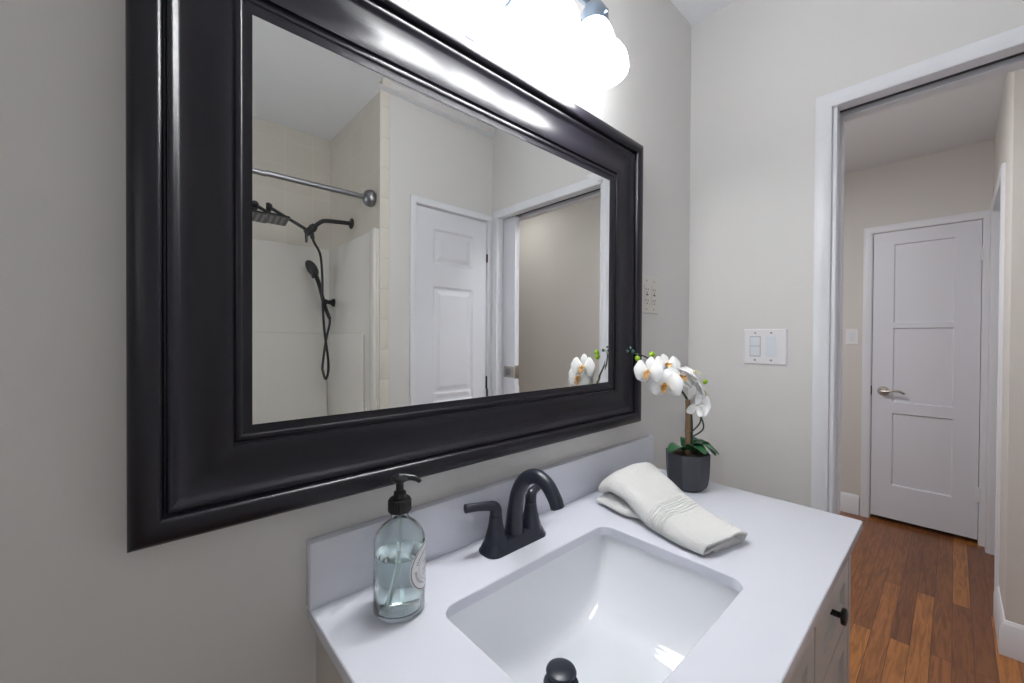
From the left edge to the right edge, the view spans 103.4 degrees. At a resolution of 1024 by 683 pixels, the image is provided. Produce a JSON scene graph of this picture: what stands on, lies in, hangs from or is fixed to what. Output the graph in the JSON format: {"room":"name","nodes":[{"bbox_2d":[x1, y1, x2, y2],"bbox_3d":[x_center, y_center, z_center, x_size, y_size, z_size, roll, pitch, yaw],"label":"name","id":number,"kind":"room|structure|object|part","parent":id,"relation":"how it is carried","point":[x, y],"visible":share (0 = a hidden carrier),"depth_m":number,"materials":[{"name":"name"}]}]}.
{"room":"bathroom","nodes":[
{"label":"bathroom","id":0,"kind":"room"},
{"bbox_2d":[0,0,690,682],"bbox_3d":[-0.204,0.011,0.848,2.363,2.512,0.100,0,1,-42],"label":"wall","id":1,"kind":"structure","parent":0,"point":[225,605],"depth_m":0.50,"materials":[{"name":"white paint"}]},
{"bbox_2d":[125,0,642,552],"bbox_3d":[-0.036,-0.182,0.895,1.184,0.874,0.051,0,1,-42],"label":"wall mirror","id":2,"kind":"object","parent":1,"relation":"attached to","point":[366,245],"visible":1,"depth_m":0.69,"materials":[{"name":"black paint"}]},
{"bbox_2d":[252,14,609,424],"bbox_3d":[-0.050,-0.178,0.903,0.912,0.604,0.013,0,1,-42],"label":"mirror glass","id":3,"kind":"object","parent":2,"relation":"attached to","point":[415,249],"depth_m":0.75,"materials":[{"name":"silver metal"}]},
{"bbox_2d":[306,435,652,610],"bbox_3d":[0.074,0.377,1.024,1.094,0.108,0.022,0,1,-42],"label":"backsplash","id":4,"kind":"structure","parent":1,"relation":"attached to","point":[339,563],"depth_m":0.82,"materials":[{"name":"white stone"}]},
{"bbox_2d":[438,0,628,91],"bbox_3d":[0.044,-0.771,0.857,0.545,0.251,0.204,0,1,-42],"label":"vanity light","id":5,"kind":"object","parent":1,"relation":"attached to","point":[594,60],"visible":1,"depth_m":0.91,"materials":[{"name":"white glass"}]},
{"bbox_3d":[-0.075,-0.705,0.720,0.160,0.120,0.160,0,1,-42],"label":"lamp shade","id":6,"kind":"part","parent":5,"relation":"part of","materials":[{"name":"white glass"}]},
{"bbox_3d":[0.061,-0.709,0.844,0.058,0.097,0.058,0,1,-42],"label":"bulb","id":7,"kind":"part","parent":5,"relation":"part of","materials":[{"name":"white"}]},
{"bbox_3d":[0.061,-0.705,0.844,0.160,0.120,0.160,0,1,-42],"label":"lamp shade","id":8,"kind":"part","parent":5,"relation":"part of","materials":[{"name":"white glass"}]},
{"bbox_3d":[0.197,-0.709,0.968,0.058,0.097,0.058,0,1,-42],"label":"bulb","id":9,"kind":"part","parent":5,"relation":"part of","materials":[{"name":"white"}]},
{"bbox_3d":[0.197,-0.706,0.968,0.160,0.120,0.160,0,1,-42],"label":"lamp shade","id":10,"kind":"part","parent":5,"relation":"part of","materials":[{"name":"white glass"}]},
{"bbox_2d":[642,275,657,313],"bbox_3d":[0.475,-0.159,1.392,0.117,0.127,0.008,0,1,-42],"label":"wall outlet","id":11,"kind":"object","parent":1,"relation":"attached to","point":[649,284],"visible":0.98,"depth_m":1.39,"materials":[{"name":"white plastic"}]},
{"bbox_2d":[644,284,649,304],"bbox_3d":[0.458,-0.159,1.375,0.033,0.067,0.003,0,1,-42],"label":"receptacle","id":12,"kind":"object","parent":11,"relation":"attached to","point":[646,286],"depth_m":1.37,"materials":[{"name":"white plastic"}]},
{"bbox_2d":[651,286,656,305],"bbox_3d":[0.494,-0.159,1.408,0.033,0.067,0.003,0,1,-42],"label":"receptacle","id":13,"kind":"object","parent":11,"relation":"attached to","point":[653,288],"depth_m":1.41,"materials":[{"name":"white plastic"}]},
{"bbox_2d":[670,0,1006,172],"bbox_3d":[1.903,-1.258,0.317,4.760,0.060,4.500,0,1,-42],"label":"ceiling","id":14,"kind":"structure","parent":0,"point":[965,115],"depth_m":2.31,"materials":[{"name":"white paint"}]},
{"bbox_2d":[688,0,1023,507],"bbox_3d":[2.066,0.030,0.213,0.132,2.512,4.100,0,1,-42],"label":"wall","id":15,"kind":"structure","parent":0,"point":[760,68],"depth_m":1.40,"materials":[{"name":"white paint"}]},
{"bbox_2d":[744,329,786,365],"bbox_3d":[0.879,0.018,1.407,0.009,0.124,0.132,0,1,-42],"label":"light switch","id":16,"kind":"object","parent":15,"relation":"attached to","point":[761,346],"visible":1,"depth_m":1.40,"materials":[{"name":"white plastic"}]},
{"bbox_2d":[811,25,1023,511],"bbox_3d":[1.253,0.250,0.995,0.015,2.048,0.842,0,1,-42],"label":"trim","id":17,"kind":"structure","parent":15,"relation":"attached to","point":[1012,38],"depth_m":1.27,"materials":[{"name":"white paint"}]},
{"bbox_2d":[828,44,1023,514],"bbox_3d":[1.305,0.261,1.046,0.132,2.026,0.788,0,1,-42],"label":"trim","id":18,"kind":"structure","parent":15,"relation":"attached to","point":[838,131],"depth_m":1.27,"materials":[{"name":"white paint"}]},
{"bbox_2d":[840,52,1023,112],"bbox_3d":[1.314,-0.748,1.036,0.036,0.006,0.758,0,1,-42],"label":"trim","id":19,"kind":"structure","parent":15,"relation":"attached to","point":[1021,53],"depth_m":1.16,"materials":[{"name":"black"}]},
{"bbox_2d":[845,67,1023,121],"bbox_3d":[1.362,0.243,1.094,0.015,2.061,0.868,0,1,-42],"label":"trim","id":20,"kind":"structure","parent":15,"relation":"attached to","point":[1022,67],"depth_m":1.20,"materials":[{"name":"white paint"}]},
{"bbox_2d":[840,139,993,514],"bbox_3d":[2.587,0.009,2.958,0.100,2.512,1.550,0,1,-42],"label":"wall","id":21,"kind":"structure","parent":0,"point":[959,180],"depth_m":2.86,"materials":[{"name":"white paint"}]},
{"bbox_2d":[840,491,858,514],"bbox_3d":[2.304,1.191,3.185,0.016,0.140,0.658,0,1,-42],"label":"baseboard","id":22,"kind":"structure","parent":21,"relation":"attached to","point":[849,503],"depth_m":2.98,"materials":[{"name":"white paint"}]},
{"bbox_2d":[845,329,858,344],"bbox_3d":[2.499,-0.035,2.972,0.009,0.117,0.075,0,1,-42],"label":"light switch","id":23,"kind":"object","parent":21,"relation":"attached to","point":[851,335],"visible":1,"depth_m":2.97,"materials":[{"name":"white plastic"}]},
{"bbox_2d":[860,210,989,546],"bbox_3d":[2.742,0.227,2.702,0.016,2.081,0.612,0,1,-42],"label":"trim","id":24,"kind":"structure","parent":21,"relation":"attached to","point":[868,232],"depth_m":2.81,"materials":[{"name":"white paint"}]},
{"bbox_2d":[870,220,984,539],"bbox_3d":[2.746,0.239,2.705,0.094,2.002,0.531,0,1,-42],"label":"door","id":25,"kind":"structure","parent":21,"relation":"in","point":[925,388],"depth_m":2.70,"materials":[{"name":"white paint"}]},
{"bbox_3d":[2.629,0.349,2.804,0.054,0.064,0.145,0,1,-42],"label":"lever handle","id":26,"kind":"part","parent":25,"relation":"part of","materials":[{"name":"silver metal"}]},
{"bbox_2d":[840,511,1023,682],"bbox_3d":[1.888,1.313,0.339,4.760,0.060,4.500,0,1,-42],"label":"floor","id":27,"kind":"structure","parent":0,"point":[921,598],"depth_m":1.91,"materials":[{"name":"brown wood"}]},
{"bbox_2d":[316,554,850,682],"bbox_3d":[0.256,0.862,0.827,1.065,0.816,0.568,0,1,-42],"label":"vanity cabinet","id":28,"kind":"object","parent":27,"relation":"on","point":[825,658],"visible":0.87,"depth_m":0.82,"materials":[{"name":"grey paint"}]},
{"bbox_2d":[306,435,862,682],"bbox_3d":[0.258,0.390,0.822,1.094,0.128,0.568,0,1,-42],"label":"countertop","id":29,"kind":"structure","parent":28,"relation":"on","point":[789,563],"depth_m":0.73,"materials":[{"name":"white stone"}]},
{"bbox_2d":[373,473,425,622],"bbox_3d":[-0.181,0.323,0.655,0.082,0.219,0.082,0,1,-42],"label":"soap dispenser","id":30,"kind":"object","parent":29,"relation":"on","point":[399,545],"visible":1,"depth_m":0.62,"materials":[{"name":"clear glass"}]},
{"bbox_2d":[411,539,425,589],"bbox_3d":[-0.149,0.360,0.656,0.016,0.073,0.065,0,1,0],"label":"print","id":31,"kind":"object","parent":30,"relation":"attached to","point":[418,546],"depth_m":0.63,"materials":[{"name":"grey"}]},
{"bbox_2d":[464,469,564,558],"bbox_3d":[0.041,0.345,0.830,0.238,0.174,0.165,0,1,-42],"label":"faucet","id":32,"kind":"object","parent":29,"relation":"on","point":[522,528],"visible":1,"depth_m":0.83,"materials":[{"name":"black metal"}]},
{"bbox_3d":[-0.057,0.341,0.820,0.081,0.035,0.025,0,1,-32],"label":"lever","id":33,"kind":"part","parent":32,"relation":"part of","materials":[{"name":"black metal"}]},
{"bbox_3d":[-0.034,0.390,0.835,0.052,0.064,0.052,0,1,-42],"label":"handle","id":34,"kind":"part","parent":32,"relation":"part of","materials":[{"name":"black metal"}]},
{"bbox_3d":[0.004,0.420,0.870,0.167,0.022,0.058,0,1,-42],"label":"plate","id":35,"kind":"part","parent":32,"relation":"part of","materials":[{"name":"black metal"}]},
{"bbox_3d":[0.042,0.390,0.904,0.052,0.064,0.052,0,1,-42],"label":"handle","id":36,"kind":"part","parent":32,"relation":"part of","materials":[{"name":"black metal"}]},
{"bbox_3d":[0.059,0.340,0.926,0.025,0.035,0.081,1,1,37],"label":"lever","id":37,"kind":"part","parent":32,"relation":"part of","materials":[{"name":"black metal"}]},
{"bbox_3d":[0.043,0.340,0.827,0.043,0.163,0.159,0,1,-42],"label":"spout","id":38,"kind":"part","parent":32,"relation":"part of","materials":[{"name":"black metal"}]},
{"bbox_2d":[449,535,738,682],"bbox_3d":[0.153,0.538,0.691,0.503,0.166,0.359,0,1,-42],"label":"sink","id":39,"kind":"object","parent":29,"relation":"in","point":[608,609],"visible":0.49,"depth_m":0.80,"materials":[{"name":"white ceramic"}]},
{"bbox_2d":[596,462,746,554],"bbox_3d":[0.396,0.390,1.022,0.263,0.083,0.377,0,1,-29],"label":"hand towel","id":40,"kind":"object","parent":29,"relation":"on","point":[641,491],"visible":1,"depth_m":0.94,"materials":[{"name":"white fabric"}]},
{"bbox_2d":[626,346,718,491],"bbox_3d":[0.478,0.224,1.189,0.232,0.415,0.222,0,1,-42],"label":"potted orchid","id":41,"kind":"object","parent":29,"relation":"on","point":[687,464],"visible":1,"depth_m":1.15,"materials":[{"name":"white plant"}]},
{"bbox_3d":[0.386,0.080,1.141,0.017,0.073,0.095,0,1,-40],"label":"flower","id":42,"kind":"part","parent":41,"relation":"part of","materials":[{"name":"white plant"}]},
{"bbox_3d":[0.432,0.116,1.136,0.101,0.078,0.020,1,1,42],"label":"flower","id":43,"kind":"part","parent":41,"relation":"part of","materials":[{"name":"white plant"}]},
{"bbox_3d":[0.458,0.183,1.191,0.210,0.302,0.054,0,1,14],"label":"stem","id":44,"kind":"part","parent":41,"relation":"part of","materials":[{"name":"green"}]},
{"bbox_3d":[0.481,0.070,1.259,0.086,0.060,0.035,0,1,-4],"label":"flower","id":45,"kind":"part","parent":41,"relation":"part of","materials":[{"name":"white plant"}]},
{"bbox_3d":[0.479,0.104,1.161,0.089,0.061,0.051,0,1,-16],"label":"flower","id":46,"kind":"part","parent":41,"relation":"part of","materials":[{"name":"white plant"}]},
{"bbox_3d":[0.519,0.379,1.197,0.115,0.106,0.115,0,1,-31],"label":"pot","id":47,"kind":"part","parent":41,"relation":"part of","materials":[{"name":"black ceramic"}]},
{"bbox_3d":[0.504,0.092,1.151,0.059,0.041,0.089,1,1,32],"label":"flower","id":48,"kind":"part","parent":41,"relation":"part of","materials":[{"name":"white plant"}]},
{"bbox_3d":[0.526,0.137,1.149,0.037,0.071,0.097,1,1,20],"label":"flower","id":49,"kind":"part","parent":41,"relation":"part of","materials":[{"name":"white plant"}]},
{"bbox_3d":[0.524,0.174,1.139,0.026,0.073,0.096,0,1,-10],"label":"flower","id":50,"kind":"part","parent":41,"relation":"part of","materials":[{"name":"white plant"}]},
{"bbox_3d":[0.422,0.833,0.634,0.328,0.644,0.017,0,1,-42],"label":"door","id":51,"kind":"part","parent":28,"relation":"part of","materials":[{"name":"grey paint"}]},
{"bbox_3d":[0.428,0.815,0.638,1.065,0.716,0.018,0,1,-42],"label":"frame","id":52,"kind":"part","parent":28,"relation":"part of","materials":[{"name":"grey paint"}]},
{"bbox_3d":[0.685,0.585,0.871,0.319,0.154,0.017,0,1,-42],"label":"drawer","id":53,"kind":"part","parent":28,"relation":"part of","materials":[{"name":"grey paint"}]},
{"bbox_3d":[0.684,0.787,0.873,0.319,0.242,0.017,0,1,-42],"label":"drawer","id":54,"kind":"part","parent":28,"relation":"part of","materials":[{"name":"grey paint"}]},
{"bbox_3d":[0.695,0.581,0.860,0.034,0.034,0.029,0,1,-42],"label":"knob","id":55,"kind":"part","parent":28,"relation":"part of","materials":[{"name":"black plastic"}]},
{"bbox_2d":[993,68,1023,625],"bbox_3d":[3.538,0.032,0.905,1.265,2.512,3.135,0,1,-42],"label":"wall","id":56,"kind":"structure","parent":0,"point":[1009,133],"depth_m":1.63,"materials":[{"name":"white paint"}]},
{"bbox_2d":[985,163,1005,590],"bbox_3d":[2.608,0.225,2.123,0.855,2.095,0.114,0,1,-42],"label":"trim","id":57,"kind":"structure","parent":56,"relation":"attached to","point":[997,207],"depth_m":2.40,"materials":[{"name":"white paint"}]},
{"bbox_2d":[993,586,1023,662],"bbox_3d":[3.145,1.218,0.640,0.354,0.140,3.051,0,1,-42],"label":"baseboard","id":58,"kind":"structure","parent":56,"relation":"attached to","point":[1010,635],"depth_m":1.63,"materials":[{"name":"white paint"}]}
]}

